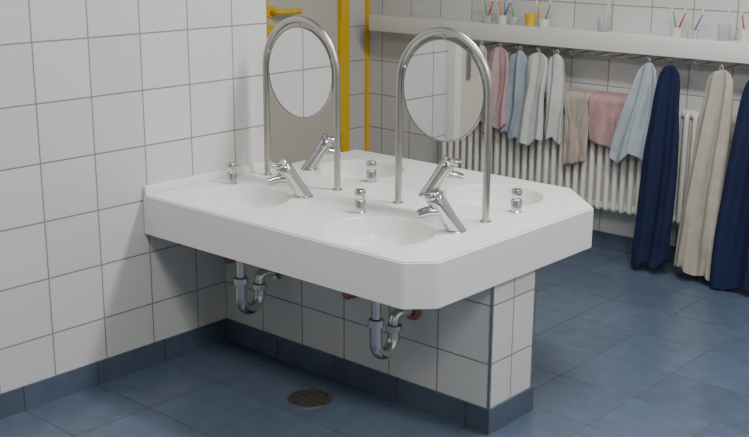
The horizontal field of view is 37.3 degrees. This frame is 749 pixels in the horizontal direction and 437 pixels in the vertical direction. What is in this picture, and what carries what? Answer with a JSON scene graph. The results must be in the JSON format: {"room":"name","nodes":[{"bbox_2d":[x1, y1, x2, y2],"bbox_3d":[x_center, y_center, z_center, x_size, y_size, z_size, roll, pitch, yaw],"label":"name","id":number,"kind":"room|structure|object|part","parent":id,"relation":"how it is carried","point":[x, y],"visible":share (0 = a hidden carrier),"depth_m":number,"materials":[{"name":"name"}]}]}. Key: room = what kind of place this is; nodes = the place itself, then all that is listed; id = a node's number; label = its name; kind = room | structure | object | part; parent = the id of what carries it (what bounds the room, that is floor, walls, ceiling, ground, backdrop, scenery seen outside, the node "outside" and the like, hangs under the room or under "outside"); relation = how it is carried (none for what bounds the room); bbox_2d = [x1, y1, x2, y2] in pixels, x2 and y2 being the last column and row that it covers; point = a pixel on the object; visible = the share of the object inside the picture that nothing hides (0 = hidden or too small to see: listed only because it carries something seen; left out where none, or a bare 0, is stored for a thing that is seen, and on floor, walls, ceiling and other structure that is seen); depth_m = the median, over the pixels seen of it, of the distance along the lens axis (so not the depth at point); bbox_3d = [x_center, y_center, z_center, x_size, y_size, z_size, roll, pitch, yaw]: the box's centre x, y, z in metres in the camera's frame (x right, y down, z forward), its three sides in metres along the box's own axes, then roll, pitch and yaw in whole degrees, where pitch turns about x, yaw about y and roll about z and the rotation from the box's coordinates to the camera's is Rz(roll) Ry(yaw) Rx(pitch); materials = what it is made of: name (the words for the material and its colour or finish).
{"room":"kindergarten washroom","nodes":[
{"label":"kindergarten washroom","id":0,"kind":"room"},
{"bbox_2d":[0,0,266,393],"bbox_3d":[-2.394,-0.613,3.104,1.340,2.800,4.447,13,19,40],"label":"wall","id":1,"kind":"structure","parent":0,"point":[102,101],"depth_m":3.90,"materials":[{"name":"white tile"}]},
{"bbox_2d":[0,318,227,419],"bbox_3d":[-1.978,0.838,2.932,0.008,0.088,4.200,13,19,40],"label":"baseboard","id":2,"kind":"structure","parent":1,"relation":"attached to","point":[21,399],"depth_m":4.04,"materials":[{"name":"tile"}]},
{"bbox_2d":[143,161,263,194],"bbox_3d":[-0.627,-0.160,4.244,0.016,0.032,0.626,13,19,40],"label":"backsplash","id":3,"kind":"structure","parent":1,"relation":"attached to","point":[216,175],"depth_m":4.19,"materials":[{"name":"white ceramic"}]},
{"bbox_2d":[349,0,364,150],"bbox_3d":[-0.734,-1.317,5.798,0.150,2.800,1.926,13,19,40],"label":"wall","id":4,"kind":"structure","parent":0,"point":[357,7],"depth_m":6.55,"materials":[{"name":"white tile"}]},
{"bbox_2d":[268,0,336,167],"bbox_3d":[-0.379,-0.986,6.098,0.115,1.990,0.560,13,19,40],"label":"door","id":5,"kind":"structure","parent":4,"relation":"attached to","point":[293,138],"depth_m":6.17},
{"bbox_3d":[-0.484,-1.062,5.931,0.085,0.153,0.192,13,19,40],"label":"handle","id":6,"kind":"part","parent":5,"relation":"part of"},
{"bbox_2d":[266,0,349,157],"bbox_3d":[-0.398,-1.015,6.111,0.060,2.060,0.705,13,19,40],"label":"frame","id":7,"kind":"object","parent":4,"relation":"attached to","point":[343,25],"visible":0.22,"depth_m":6.37,"materials":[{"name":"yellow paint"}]},
{"bbox_2d":[341,1,343,148],"bbox_3d":[-0.182,-1.154,6.267,0.018,1.550,0.018,13,19,40],"label":"hinges","id":8,"kind":"object","parent":4,"relation":"attached to","point":[342,2],"visible":0.97,"depth_m":6.27,"materials":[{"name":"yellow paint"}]},
{"bbox_2d":[364,0,369,151],"bbox_3d":[-0.040,-1.482,6.436,0.020,2.800,0.020,13,19,40],"label":"trim","id":9,"kind":"structure","parent":4,"relation":"attached to","point":[367,2],"depth_m":6.60,"materials":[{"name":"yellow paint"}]},
{"bbox_2d":[0,246,748,436],"bbox_3d":[0.013,1.011,2.695,6.040,0.100,6.623,13,19,40],"label":"floor","id":10,"kind":"structure","parent":0,"point":[621,349],"depth_m":4.04,"materials":[{"name":"blue tile"}]},
{"bbox_2d":[288,389,331,407],"bbox_3d":[-0.227,0.634,3.908,0.158,0.004,0.158,13,19,40],"label":"floor drain","id":11,"kind":"object","parent":10,"relation":"on","point":[306,398],"visible":1,"depth_m":3.90,"materials":[{"name":"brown metal"}]},
{"bbox_2d":[225,263,534,407],"bbox_3d":[-0.027,0.322,4.084,1.287,0.519,0.247,13,19,40],"label":"wall","id":12,"kind":"structure","parent":0,"point":[445,350],"depth_m":3.76,"materials":[{"name":"white tile"}]},
{"bbox_2d":[224,257,235,263],"bbox_3d":[-0.561,0.155,4.326,0.044,0.044,0.044,13,19,40],"label":"cap","id":13,"kind":"object","parent":12,"relation":"attached to","point":[226,260],"visible":0.39,"depth_m":4.31,"materials":[{"name":"brown plastic"}]},
{"bbox_2d":[342,292,356,299],"bbox_3d":[-0.088,0.265,3.924,0.044,0.044,0.044,13,19,40],"label":"cap","id":14,"kind":"object","parent":12,"relation":"attached to","point":[346,296],"visible":0.48,"depth_m":3.91,"materials":[{"name":"brown plastic"}]},
{"bbox_2d":[226,319,489,434],"bbox_3d":[-0.107,0.556,4.042,1.287,0.088,0.008,13,19,40],"label":"baseboard","id":15,"kind":"structure","parent":12,"relation":"attached to","point":[475,417],"depth_m":3.98,"materials":[{"name":"tile"}]},
{"bbox_2d":[143,150,593,308],"bbox_3d":[0.029,-0.027,4.040,1.306,0.177,1.155,13,19,40],"label":"sink","id":16,"kind":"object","parent":12,"relation":"on","point":[385,254],"depth_m":3.73,"materials":[{"name":"white ceramic"}]},
{"bbox_2d":[226,162,237,184],"bbox_3d":[-0.540,-0.173,4.197,0.044,0.082,0.044,13,19,40],"label":"soap dispenser","id":17,"kind":"object","parent":16,"relation":"on","point":[231,167],"visible":1,"depth_m":4.18,"materials":[{"name":"silver metal"}]},
{"bbox_2d":[234,261,283,313],"bbox_3d":[-0.435,0.202,4.120,0.201,0.311,0.077,-13,20,-42],"label":"trap","id":18,"kind":"object","parent":16,"relation":"attached to","point":[241,280],"visible":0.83,"depth_m":4.11,"materials":[{"name":"silver metal"}]},
{"bbox_2d":[267,158,312,198],"bbox_3d":[-0.303,-0.147,3.983,0.166,0.144,0.068,-2,15,-10],"label":"faucet","id":19,"kind":"object","parent":16,"relation":"on","point":[287,174],"visible":1,"depth_m":3.96,"materials":[{"name":"silver metal"}]},
{"bbox_3d":[-0.341,-0.141,3.977,0.087,0.043,0.046,-2,15,-10],"label":"spout","id":20,"kind":"part","parent":19,"relation":"part of","materials":[{"name":"silver metal"}]},
{"bbox_3d":[-0.342,-0.194,3.962,0.073,0.043,0.059,-2,15,-10],"label":"lever","id":21,"kind":"part","parent":19,"relation":"part of","materials":[{"name":"silver metal"}]},
{"bbox_2d":[262,16,341,190],"bbox_3d":[-0.277,-0.442,4.156,0.413,0.625,0.038,13,19,40],"label":"arched mirror","id":22,"kind":"object","parent":16,"relation":"on","point":[302,74],"visible":1,"depth_m":4.11,"materials":[{"name":"silver metal"}]},
{"bbox_2d":[301,133,341,170],"bbox_3d":[-0.214,-0.269,4.445,0.166,0.144,0.068,-2,15,-10],"label":"faucet","id":23,"kind":"object","parent":16,"relation":"on","point":[323,148],"visible":0.81,"depth_m":4.42,"materials":[{"name":"silver metal"}]},
{"bbox_3d":[-0.174,-0.320,4.439,0.073,0.043,0.059,-2,15,-10],"label":"lever","id":24,"kind":"part","parent":23,"relation":"part of","materials":[{"name":"silver metal"}]},
{"bbox_3d":[-0.176,-0.266,4.453,0.087,0.043,0.046,-2,15,-10],"label":"spout","id":25,"kind":"part","parent":23,"relation":"part of","materials":[{"name":"silver metal"}]},
{"bbox_2d":[354,188,365,213],"bbox_3d":[-0.050,-0.061,3.786,0.044,0.082,0.044,13,19,40],"label":"soap dispenser","id":26,"kind":"object","parent":16,"relation":"on","point":[359,194],"visible":1,"depth_m":3.77,"materials":[{"name":"silver metal"}]},
{"bbox_2d":[366,160,376,182],"bbox_3d":[-0.012,-0.181,4.237,0.044,0.082,0.044,13,19,40],"label":"soap dispenser","id":27,"kind":"object","parent":16,"relation":"on","point":[371,173],"visible":1,"depth_m":4.22,"materials":[{"name":"silver metal"}]},
{"bbox_2d":[368,300,420,359],"bbox_3d":[0.060,0.317,3.699,0.201,0.311,0.077,-13,20,-42],"label":"trap","id":28,"kind":"object","parent":16,"relation":"attached to","point":[376,323],"visible":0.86,"depth_m":3.70,"materials":[{"name":"silver metal"}]},
{"bbox_2d":[416,188,466,233],"bbox_3d":[0.215,-0.027,3.543,0.166,0.144,0.068,-2,15,-10],"label":"faucet","id":29,"kind":"object","parent":16,"relation":"on","point":[439,207],"visible":1,"depth_m":3.52,"materials":[{"name":"silver metal"}]},
{"bbox_3d":[0.176,-0.021,3.537,0.087,0.043,0.046,-2,15,-10],"label":"spout","id":30,"kind":"part","parent":29,"relation":"part of","materials":[{"name":"silver metal"}]},
{"bbox_3d":[0.176,-0.074,3.522,0.073,0.043,0.059,-2,15,-10],"label":"lever","id":31,"kind":"part","parent":29,"relation":"part of","materials":[{"name":"silver metal"}]},
{"bbox_2d":[419,155,463,193],"bbox_3d":[0.244,-0.160,4.042,0.166,0.144,0.068,-2,15,-10],"label":"faucet","id":32,"kind":"object","parent":16,"relation":"on","point":[444,171],"visible":0.84,"depth_m":4.02,"materials":[{"name":"silver metal"}]},
{"bbox_3d":[0.284,-0.210,4.037,0.073,0.043,0.059,-2,15,-10],"label":"lever","id":33,"kind":"part","parent":32,"relation":"part of","materials":[{"name":"silver metal"}]},
{"bbox_3d":[0.283,-0.157,4.051,0.087,0.043,0.046,-2,15,-10],"label":"spout","id":34,"kind":"part","parent":32,"relation":"part of","materials":[{"name":"silver metal"}]},
{"bbox_2d":[393,27,492,222],"bbox_3d":[0.228,-0.326,3.727,0.418,0.628,0.038,13,19,40],"label":"arched mirror","id":35,"kind":"object","parent":16,"relation":"on","point":[443,87],"visible":1,"depth_m":3.69,"materials":[{"name":"silver metal"}]},
{"bbox_2d":[510,188,522,212],"bbox_3d":[0.488,-0.063,3.806,0.044,0.082,0.044,13,19,40],"label":"soap dispenser","id":36,"kind":"object","parent":16,"relation":"on","point":[516,193],"visible":1,"depth_m":3.79,"materials":[{"name":"silver metal"}]},
{"bbox_2d":[487,269,537,409],"bbox_3d":[0.456,0.391,3.662,0.008,0.431,0.255,13,19,40],"label":"trim","id":37,"kind":"structure","parent":12,"relation":"attached to","point":[536,270],"depth_m":3.60,"materials":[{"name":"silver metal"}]},
{"bbox_2d":[490,386,533,433],"bbox_3d":[0.460,0.642,3.729,0.008,0.088,0.255,13,19,40],"label":"baseboard","id":38,"kind":"structure","parent":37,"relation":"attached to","point":[520,404],"depth_m":3.72,"materials":[{"name":"tile"}]},
{"bbox_2d":[369,0,748,246],"bbox_3d":[2.162,-1.000,4.674,6.040,2.800,0.150,13,19,40],"label":"wall","id":39,"kind":"structure","parent":0,"point":[598,73],"depth_m":5.65,"materials":[{"name":"white tile"}]},
{"bbox_2d":[369,14,748,63],"bbox_3d":[1.609,-0.762,5.032,4.245,0.088,0.150,13,19,40],"label":"wall shelf","id":40,"kind":"object","parent":39,"relation":"attached to","point":[701,48],"visible":1,"depth_m":5.46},
{"bbox_2d":[482,0,493,22],"bbox_3d":[0.599,-1.104,5.852,0.063,0.140,0.072,0,15,0],"label":"toothbrush cup","id":41,"kind":"object","parent":40,"relation":"on","point":[487,18],"visible":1,"depth_m":5.84,"materials":[{"name":"white plastic"}]},
{"bbox_2d":[496,0,511,23],"bbox_3d":[0.672,-1.086,5.786,0.062,0.140,0.080,-7,17,-27],"label":"toothbrush cup","id":42,"kind":"object","parent":40,"relation":"on","point":[502,19],"visible":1,"depth_m":5.78,"materials":[{"name":"white plastic"}]},
{"bbox_2d":[508,2,519,24],"bbox_3d":[0.725,-1.077,5.754,0.064,0.139,0.062,4,15,13],"label":"toothbrush cup","id":43,"kind":"object","parent":40,"relation":"on","point":[513,20],"visible":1,"depth_m":5.75,"materials":[{"name":"white plastic"}]},
{"bbox_2d":[525,13,536,26],"bbox_3d":[0.798,-1.017,5.676,0.062,0.065,0.062,13,19,40],"label":"toothbrush cup","id":44,"kind":"object","parent":40,"relation":"on","point":[530,18],"visible":1,"depth_m":5.66,"materials":[{"name":"yellow plastic"}]},
{"bbox_2d":[536,0,552,26],"bbox_3d":[0.859,-1.045,5.637,0.064,0.139,0.087,-4,15,-16],"label":"toothbrush cup","id":45,"kind":"object","parent":40,"relation":"on","point":[543,22],"visible":1,"depth_m":5.62,"materials":[{"name":"white plastic"}]},
{"bbox_2d":[404,34,748,68],"bbox_3d":[1.421,-0.732,5.169,3.490,0.038,0.212,13,19,40],"label":"towel rail","id":46,"kind":"object","parent":40,"relation":"hanging from","point":[591,53],"visible":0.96,"depth_m":5.46,"materials":[{"name":"silver metal"}]},
{"bbox_2d":[473,41,486,121],"bbox_3d":[0.555,-0.713,5.862,0.126,0.450,0.057,13,19,40],"label":"towel","id":47,"kind":"object","parent":46,"relation":"hanging from","point":[482,47],"depth_m":5.81,"materials":[{"name":"fabric"}]},
{"bbox_2d":[481,43,508,133],"bbox_3d":[0.626,-0.672,5.774,0.170,0.483,0.060,13,19,40],"label":"towel","id":48,"kind":"object","parent":46,"relation":"hanging from","point":[498,62],"depth_m":5.74,"materials":[{"name":"pink fabric"}]},
{"bbox_2d":[500,46,527,139],"bbox_3d":[0.723,-0.640,5.731,0.162,0.501,0.056,13,19,40],"label":"towel","id":49,"kind":"object","parent":46,"relation":"hanging from","point":[518,62],"depth_m":5.71,"materials":[{"name":"blue fabric"}]},
{"bbox_2d":[517,48,547,146],"bbox_3d":[0.796,-0.604,5.638,0.168,0.522,0.051,13,19,40],"label":"towel","id":50,"kind":"object","parent":46,"relation":"hanging from","point":[531,121],"depth_m":5.62,"materials":[{"name":"white fabric"}]},
{"bbox_2d":[544,49,564,144],"bbox_3d":[0.903,-0.608,5.574,0.112,0.479,0.061,13,19,40],"label":"towel","id":51,"kind":"object","parent":46,"relation":"hanging from","point":[555,88],"depth_m":5.56,"materials":[{"name":"white fabric"}]},
{"bbox_3d":[1.484,-0.748,5.239,3.490,0.035,0.020,13,19,40],"label":"rail","id":52,"kind":"part","parent":46,"relation":"part of","materials":[{"name":"silver metal"}]},
{"bbox_2d":[609,58,656,163],"bbox_3d":[1.233,-0.507,5.283,0.232,0.522,0.056,13,19,40],"label":"towel","id":53,"kind":"object","parent":46,"relation":"hanging from","point":[630,133],"depth_m":5.27,"materials":[{"name":"blue fabric"}]},
{"bbox_2d":[631,61,679,268],"bbox_3d":[1.335,-0.239,5.225,0.201,1.009,0.081,13,19,40],"label":"towel","id":54,"kind":"object","parent":46,"relation":"hanging from","point":[657,189],"depth_m":5.21,"materials":[{"name":"blue fabric"}]},
{"bbox_2d":[674,65,733,280],"bbox_3d":[1.502,-0.206,5.080,0.227,0.996,0.091,13,19,40],"label":"towel","id":55,"kind":"object","parent":46,"relation":"hanging from","point":[703,194],"depth_m":5.05,"materials":[{"name":"beige fabric"}]},
{"bbox_2d":[709,80,748,290],"bbox_3d":[1.668,-0.157,4.919,0.310,1.026,0.100,13,19,40],"label":"towel","id":56,"kind":"object","parent":46,"relation":"hanging from","point":[729,269],"depth_m":4.98,"materials":[{"name":"blue fabric"}]},
{"bbox_2d":[597,2,610,31],"bbox_3d":[1.117,-0.984,5.409,0.062,0.142,0.062,13,19,40],"label":"toothbrush cup","id":57,"kind":"object","parent":40,"relation":"on","point":[602,21],"visible":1,"depth_m":5.39,"materials":[{"name":"white plastic"}]},
{"bbox_2d":[670,6,687,36],"bbox_3d":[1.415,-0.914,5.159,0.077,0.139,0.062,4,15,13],"label":"toothbrush cup","id":58,"kind":"object","parent":40,"relation":"on","point":[676,31],"visible":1,"depth_m":5.15,"materials":[{"name":"white plastic"}]},
{"bbox_2d":[686,9,705,38],"bbox_3d":[1.472,-0.898,5.104,0.062,0.136,0.074,-7,17,-27],"label":"toothbrush cup","id":59,"kind":"object","parent":40,"relation":"on","point":[691,33],"visible":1,"depth_m":5.10,"materials":[{"name":"white plastic"}]},
{"bbox_2d":[686,29,699,38],"bbox_3d":[1.469,-0.853,5.122,0.062,0.040,0.062,13,19,40],"label":"cup","id":60,"kind":"object","parent":59,"relation":"attached to","point":[691,33],"depth_m":5.10,"materials":[{"name":"clear plastic"}]},
{"bbox_2d":[717,9,731,40],"bbox_3d":[1.582,-0.876,5.013,0.062,0.143,0.062,13,19,40],"label":"toothbrush cup","id":61,"kind":"object","parent":40,"relation":"on","point":[724,29],"visible":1,"depth_m":5.00,"materials":[{"name":"white plastic"}]},
{"bbox_2d":[738,9,748,42],"bbox_3d":[1.657,-0.859,4.949,0.062,0.143,0.062,13,19,40],"label":"toothbrush cup","id":62,"kind":"object","parent":40,"relation":"on","point":[743,32],"visible":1,"depth_m":4.94,"materials":[{"name":"white plastic"}]},
{"bbox_2d":[442,92,736,224],"bbox_3d":[1.036,-0.348,5.659,1.680,0.557,0.153,13,19,40],"label":"radiator","id":63,"kind":"object","parent":39,"relation":"attached to","point":[605,184],"visible":0.2,"depth_m":5.62,"materials":[{"name":"white metal"}]},
{"bbox_2d":[563,88,597,165],"bbox_3d":[1.050,-0.456,5.595,0.150,0.382,0.166,13,19,40],"label":"towel","id":64,"kind":"object","parent":63,"relation":"on","point":[576,120],"visible":0.8,"depth_m":5.54,"materials":[{"name":"beige fabric"}]},
{"bbox_2d":[588,91,627,150],"bbox_3d":[1.176,-0.478,5.470,0.230,0.271,0.175,13,19,40],"label":"towel","id":65,"kind":"object","parent":63,"relation":"on","point":[604,107],"visible":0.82,"depth_m":5.43,"materials":[{"name":"pink fabric"}]},
{"bbox_2d":[591,230,675,263],"bbox_3d":[2.120,0.330,4.948,5.790,0.088,0.008,13,19,40],"label":"baseboard","id":66,"kind":"structure","parent":39,"relation":"attached to","point":[604,240],"depth_m":5.69,"materials":[{"name":"tile"}]}
]}

